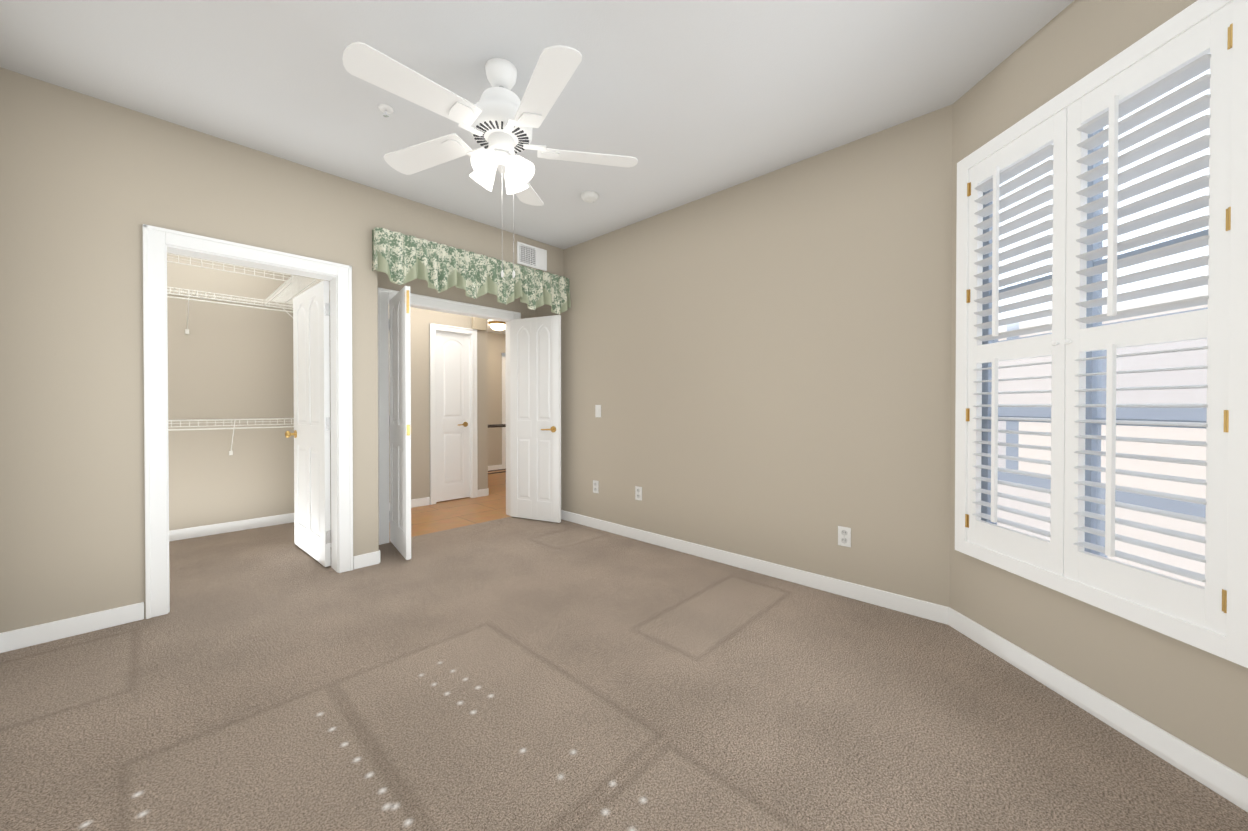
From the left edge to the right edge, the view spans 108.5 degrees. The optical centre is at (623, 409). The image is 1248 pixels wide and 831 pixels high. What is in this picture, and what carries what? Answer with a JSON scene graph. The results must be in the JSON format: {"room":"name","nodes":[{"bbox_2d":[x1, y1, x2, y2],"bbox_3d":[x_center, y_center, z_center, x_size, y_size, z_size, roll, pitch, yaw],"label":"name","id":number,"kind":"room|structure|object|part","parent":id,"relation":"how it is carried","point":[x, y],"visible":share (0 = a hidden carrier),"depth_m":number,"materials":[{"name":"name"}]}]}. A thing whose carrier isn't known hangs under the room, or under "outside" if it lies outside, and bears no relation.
{"room":"empty bedroom","nodes":[
{"label":"empty bedroom","id":0,"kind":"room"},
{"bbox_2d":[167,253,294,530],"bbox_3d":[-3.775,-0.241,3.974,0.120,2.720,1.410,0,1,43],"label":"wall","id":1,"kind":"structure","parent":0,"point":[225,361],"depth_m":4.08,"materials":[{"name":"paint"}]},
{"bbox_2d":[167,287,261,454],"bbox_3d":[-3.723,-0.280,3.724,0.313,1.402,1.110,0,1,43],"label":"wire shelf","id":2,"kind":"object","parent":1,"relation":"attached to","point":[186,330],"depth_m":3.83,"materials":[{"name":"white metal"}]},
{"bbox_2d":[169,513,291,541],"bbox_3d":[-3.723,1.073,3.942,0.013,0.092,1.380,0,1,43],"label":"baseboard","id":3,"kind":"structure","parent":1,"relation":"attached to","point":[186,533],"depth_m":4.08,"materials":[{"name":"white wood"}]},
{"bbox_2d":[0,67,563,632],"bbox_3d":[-1.982,-0.238,3.502,0.600,2.720,3.620,0,1,43],"label":"wall","id":4,"kind":"structure","parent":0,"point":[90,187],"depth_m":2.31,"materials":[{"name":"paint"}]},
{"bbox_2d":[0,632,3,652],"bbox_3d":[-1.386,1.098,0.641,4.200,0.092,0.013,0,1,43],"label":"baseboard","id":5,"kind":"structure","parent":4,"relation":"attached to","point":[1,634],"depth_m":2.09,"materials":[{"name":"white wood"}]},
{"bbox_2d":[4,602,143,651],"bbox_3d":[-2.742,1.086,2.257,0.013,0.092,0.450,0,1,43],"label":"baseboard","id":6,"kind":"structure","parent":4,"relation":"attached to","point":[43,633],"depth_m":2.24,"materials":[{"name":"white wood"}]},
{"bbox_2d":[167,253,294,282],"bbox_3d":[-2.691,-0.946,2.748,0.300,0.055,1.110,0,1,43],"label":"wire shelf","id":7,"kind":"object","parent":4,"relation":"attached to","point":[286,281],"depth_m":3.01,"materials":[{"name":"white metal"}]},
{"bbox_2d":[142,224,352,618],"bbox_3d":[-2.302,0.067,2.835,0.198,2.122,0.993,0,1,43],"label":"door frame","id":8,"kind":"structure","parent":4,"relation":"attached to","point":[159,243],"depth_m":2.54,"materials":[{"name":"white wood"}]},
{"bbox_2d":[285,280,330,566],"bbox_3d":[-2.396,0.102,3.434,0.811,2.018,0.179,0,1,41],"label":"closet door leaf","id":9,"kind":"structure","parent":4,"relation":"in","point":[312,418],"depth_m":3.35,"materials":[{"name":"white wood"}]},
{"bbox_2d":[517,241,546,270],"bbox_3d":[-0.863,-1.438,4.232,0.017,0.200,0.330,0,1,43],"label":"air vent","id":10,"kind":"object","parent":4,"relation":"in","point":[531,256],"visible":1,"depth_m":4.22,"materials":[{"name":"white metal"}]},
{"bbox_2d":[295,275,330,515],"bbox_3d":[-2.611,-0.241,3.957,1.840,2.720,0.120,0,1,43],"label":"wall","id":11,"kind":"structure","parent":0,"point":[295,275],"depth_m":3.70,"materials":[{"name":"paint"}]},
{"bbox_2d":[262,276,329,427],"bbox_3d":[-2.714,-0.406,3.758,1.712,1.151,0.324,0,1,43],"label":"wire shelf","id":12,"kind":"object","parent":11,"relation":"attached to","point":[274,295],"depth_m":3.87,"materials":[{"name":"white metal"}]},
{"bbox_2d":[292,513,355,564],"bbox_3d":[-2.619,1.073,3.871,1.720,0.092,0.030,0,1,43],"label":"baseboard","id":13,"kind":"structure","parent":11,"relation":"attached to","point":[354,557],"depth_m":3.16,"materials":[{"name":"white wood"}]},
{"bbox_2d":[360,550,379,564],"bbox_3d":[-1.957,1.077,3.442,0.493,0.092,0.013,0,1,43],"label":"baseboard","id":14,"kind":"structure","parent":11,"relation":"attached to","point":[374,557],"depth_m":3.24,"materials":[{"name":"white wood"}]},
{"bbox_2d":[389,307,471,502],"bbox_3d":[-2.465,-0.110,5.076,0.120,2.440,1.710,0,1,43],"label":"wall","id":15,"kind":"structure","parent":0,"point":[420,319],"depth_m":5.14,"materials":[{"name":"paint"}]},
{"bbox_2d":[389,497,429,510],"bbox_3d":[-2.629,1.066,4.814,0.013,0.092,1.090,0,1,43],"label":"baseboard","id":16,"kind":"structure","parent":15,"relation":"attached to","point":[425,501],"depth_m":5.12,"materials":[{"name":"white wood"}]},
{"bbox_2d":[436,331,469,501],"bbox_3d":[-2.067,0.086,5.442,0.091,2.018,0.436,0,1,43],"label":"door leaf","id":17,"kind":"structure","parent":15,"relation":"in","point":[452,415],"depth_m":5.45,"materials":[{"name":"white wood"}]},
{"bbox_2d":[430,323,477,504],"bbox_3d":[-2.081,0.055,5.454,0.124,2.104,0.589,0,1,43],"label":"door frame","id":18,"kind":"structure","parent":15,"relation":"attached to","point":[471,333],"depth_m":5.51,"materials":[{"name":"white wood"}]},
{"bbox_2d":[472,317,485,330],"bbox_3d":[-1.819,-1.069,5.635,0.045,0.150,0.180,0,1,43],"label":"box","id":19,"kind":"object","parent":15,"relation":"attached to","point":[479,324],"visible":0.88,"depth_m":5.62,"materials":[{"name":"beige"}]},
{"bbox_2d":[389,470,510,541],"bbox_3d":[-1.728,1.150,6.425,3.220,0.100,4.670,0,1,43],"label":"floor","id":20,"kind":"structure","parent":0,"point":[448,514],"depth_m":4.88,"materials":[{"name":"wood"}]},
{"bbox_2d":[488,424,505,473],"bbox_3d":[-1.840,0.666,6.492,0.424,0.877,0.584,0,1,43],"label":"console table","id":21,"kind":"object","parent":20,"relation":"on","point":[496,425],"visible":0.25,"depth_m":6.43,"materials":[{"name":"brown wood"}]},
{"bbox_2d":[377,271,535,318],"bbox_3d":[-1.550,-0.039,4.313,0.120,2.310,1.850,0,1,43],"label":"wall","id":22,"kind":"structure","parent":0,"point":[421,287],"depth_m":4.19,"materials":[{"name":"paint"}]},
{"bbox_2d":[389,286,410,559],"bbox_3d":[-1.778,0.101,3.547,0.052,2.018,0.603,0,1,-38],"label":"door leaf","id":23,"kind":"structure","parent":22,"relation":"in","point":[400,414],"depth_m":3.44,"materials":[{"name":"white wood"}]},
{"bbox_2d":[378,288,520,544],"bbox_3d":[-1.609,0.056,4.252,0.168,2.122,1.378,0,1,43],"label":"door frame","id":24,"kind":"structure","parent":22,"relation":"attached to","point":[385,296],"depth_m":3.75,"materials":[{"name":"white wood"}]},
{"bbox_2d":[510,315,560,522],"bbox_3d":[-0.894,0.094,4.501,0.601,2.018,0.147,0,0,25],"label":"door leaf","id":25,"kind":"structure","parent":22,"relation":"in","point":[535,418],"depth_m":4.47,"materials":[{"name":"white wood"}]},
{"bbox_2d":[487,319,505,334],"bbox_3d":[-1.765,-1.400,6.439,3.120,0.120,4.670,0,1,43],"label":"ceiling","id":26,"kind":"structure","parent":0,"point":[490,329],"depth_m":7.70,"materials":[{"name":"paint"}]},
{"bbox_2d":[488,321,505,330],"bbox_3d":[-1.955,-1.286,6.997,0.300,0.118,0.300,0,1,43],"label":"light","id":27,"kind":"object","parent":26,"relation":"attached to","point":[498,325],"visible":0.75,"depth_m":6.90,"materials":[{"name":"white glass"}]},
{"bbox_2d":[489,332,505,465],"bbox_3d":[-2.316,-0.133,8.052,0.120,2.440,2.810,0,1,43],"label":"wall","id":28,"kind":"structure","parent":0,"point":[491,348],"depth_m":8.00,"materials":[{"name":"paint"}]},
{"bbox_2d":[488,465,501,470],"bbox_3d":[-2.227,1.041,8.060,0.013,0.092,2.690,0,1,43],"label":"baseboard","id":29,"kind":"structure","parent":28,"relation":"attached to","point":[494,467],"depth_m":7.97,"materials":[{"name":"white wood"}]},
{"bbox_2d":[502,353,505,468],"bbox_3d":[-1.906,0.035,8.388,0.020,2.100,0.840,0,1,43],"label":"trim","id":30,"kind":"structure","parent":28,"relation":"attached to","point":[503,410],"depth_m":8.10,"materials":[{"name":"white wood"}]},
{"bbox_2d":[0,0,1073,249],"bbox_3d":[-0.914,-1.650,2.488,6.310,0.120,3.620,0,1,43],"label":"ceiling","id":31,"kind":"structure","parent":0,"point":[686,100],"depth_m":2.13,"materials":[{"name":"paint"}]},
{"bbox_2d":[378,104,393,116],"bbox_3d":[-1.257,-1.569,2.372,0.072,0.040,0.072,0,1,43],"label":"sprinkler","id":32,"kind":"object","parent":31,"relation":"attached to","point":[386,109],"visible":1,"depth_m":2.36,"materials":[{"name":"white plastic"}]},
{"bbox_2d":[342,42,637,277],"bbox_3d":[-0.582,-1.104,2.064,1.276,0.965,1.261,0,1,43],"label":"ceiling fan","id":33,"kind":"object","parent":31,"relation":"hanging from","point":[501,118],"depth_m":1.99,"materials":[{"name":"white"}]},
{"bbox_3d":[-0.573,-1.117,2.103,0.279,0.148,0.279,0,0,-22],"label":"ceiling fan shade","id":34,"kind":"part","parent":33,"relation":"part of","materials":[{"name":"white glass"}]},
{"bbox_2d":[581,191,598,202],"bbox_3d":[-0.255,-1.576,3.345,0.132,0.041,0.132,0,1,43],"label":"smoke detector","id":35,"kind":"object","parent":31,"relation":"attached to","point":[589,196],"visible":0.98,"depth_m":3.31,"materials":[{"name":"white plastic"}]},
{"bbox_2d":[0,517,1247,830],"bbox_3d":[-0.914,1.180,2.509,6.310,0.100,3.620,0,1,43],"label":"floor carpet","id":36,"kind":"object","parent":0,"point":[680,691],"visible":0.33,"depth_m":1.69,"materials":[{"name":"brown carpet"}]},
{"bbox_2d":[82,662,644,830],"bbox_3d":[-0.624,1.136,1.198,1.425,0.001,1.157,0,1,43],"label":"light","id":37,"kind":"object","parent":36,"relation":"on","point":[409,821],"visible":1,"depth_m":1.34,"materials":[{"name":"white"}]},
{"bbox_2d":[477,104,952,606],"bbox_3d":[-0.677,-0.247,4.663,6.910,2.720,0.140,0,1,43],"label":"wall","id":38,"kind":"structure","parent":0,"point":[759,367],"depth_m":2.96,"materials":[{"name":"paint"}]},
{"bbox_2d":[478,488,488,496],"bbox_3d":[-2.430,1.054,6.411,1.913,0.092,0.016,0,1,43],"label":"baseboard","id":39,"kind":"structure","parent":38,"relation":"attached to","point":[483,492],"depth_m":5.71,"materials":[{"name":"white wood"}]},
{"bbox_2d":[593,480,598,492],"bbox_3d":[-0.266,0.727,4.210,0.072,0.116,0.010,0,1,43],"label":"electrical outlet","id":40,"kind":"object","parent":38,"relation":"attached to","point":[595,486],"visible":1,"depth_m":4.20,"materials":[{"name":"white plastic"}]},
{"bbox_2d":[595,405,600,416],"bbox_3d":[-0.242,0.017,4.180,0.072,0.116,0.012,0,1,43],"label":"switch plate","id":41,"kind":"object","parent":38,"relation":"attached to","point":[597,410],"visible":1,"depth_m":4.18,"materials":[{"name":"white plastic"}]},
{"bbox_2d":[635,486,641,500],"bbox_3d":[0.124,0.720,3.843,0.072,0.116,0.010,0,1,43],"label":"electrical outlet","id":42,"kind":"object","parent":38,"relation":"attached to","point":[638,492],"visible":1,"depth_m":3.84,"materials":[{"name":"white plastic"}]},
{"bbox_2d":[561,510,947,624],"bbox_3d":[0.374,1.076,3.609,3.660,0.092,0.013,0,1,43],"label":"baseboard","id":43,"kind":"structure","parent":38,"relation":"attached to","point":[912,606],"depth_m":2.96,"materials":[{"name":"white wood"}]},
{"bbox_2d":[838,526,850,547],"bbox_3d":[1.329,0.768,2.710,0.072,0.116,0.010,0,1,43],"label":"electrical outlet","id":44,"kind":"object","parent":38,"relation":"attached to","point":[844,536],"visible":1,"depth_m":2.71,"materials":[{"name":"white plastic"}]},
{"bbox_2d":[950,0,1247,777],"bbox_3d":[1.811,-0.223,1.651,0.120,2.720,1.706,0,0,-3],"label":"wall","id":45,"kind":"structure","parent":0,"point":[1194,697],"depth_m":1.72,"materials":[{"name":"paint"}]},
{"bbox_2d":[981,53,1209,585],"bbox_3d":[1.821,-0.259,1.750,0.050,1.850,0.950,0,0,-3],"label":"window unit","id":46,"kind":"structure","parent":45,"relation":"in","point":[1095,381],"depth_m":1.73,"materials":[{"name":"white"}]},
{"bbox_2d":[955,0,1247,667],"bbox_3d":[1.722,-0.259,1.744,0.088,1.950,1.050,0,0,-3],"label":"window shutters","id":47,"kind":"object","parent":46,"relation":"attached to","point":[1211,616],"visible":1,"depth_m":1.56,"materials":[{"name":"white wood"}]},
{"bbox_2d":[948,607,1247,811],"bbox_3d":[1.745,1.091,1.657,0.013,0.092,1.406,0,0,-3],"label":"baseboard","id":48,"kind":"structure","parent":45,"relation":"attached to","point":[1223,780],"depth_m":1.58,"materials":[{"name":"white wood"}]},
{"label":"outside","id":49,"kind":"structure","parent":0,"visible":0},
{"bbox_2d":[997,69,1209,586],"bbox_3d":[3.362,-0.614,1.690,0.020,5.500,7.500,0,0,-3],"label":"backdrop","id":50,"kind":"structure","parent":49,"point":[1131,482],"depth_m":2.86,"materials":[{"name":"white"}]},
{"bbox_3d":[-1.181,-1.280,3.850,0.078,0.020,1.756,0,1,43],"label":"valance","id":51,"kind":"object","parent":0,"visible":0},
{"bbox_2d":[372,227,570,314],"bbox_3d":[-1.154,-1.101,3.823,0.152,0.390,1.761,0,1,43],"label":"valance","id":52,"kind":"object","parent":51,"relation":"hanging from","point":[399,258],"visible":1,"depth_m":3.62,"materials":[{"name":"green fabric"}]}
]}

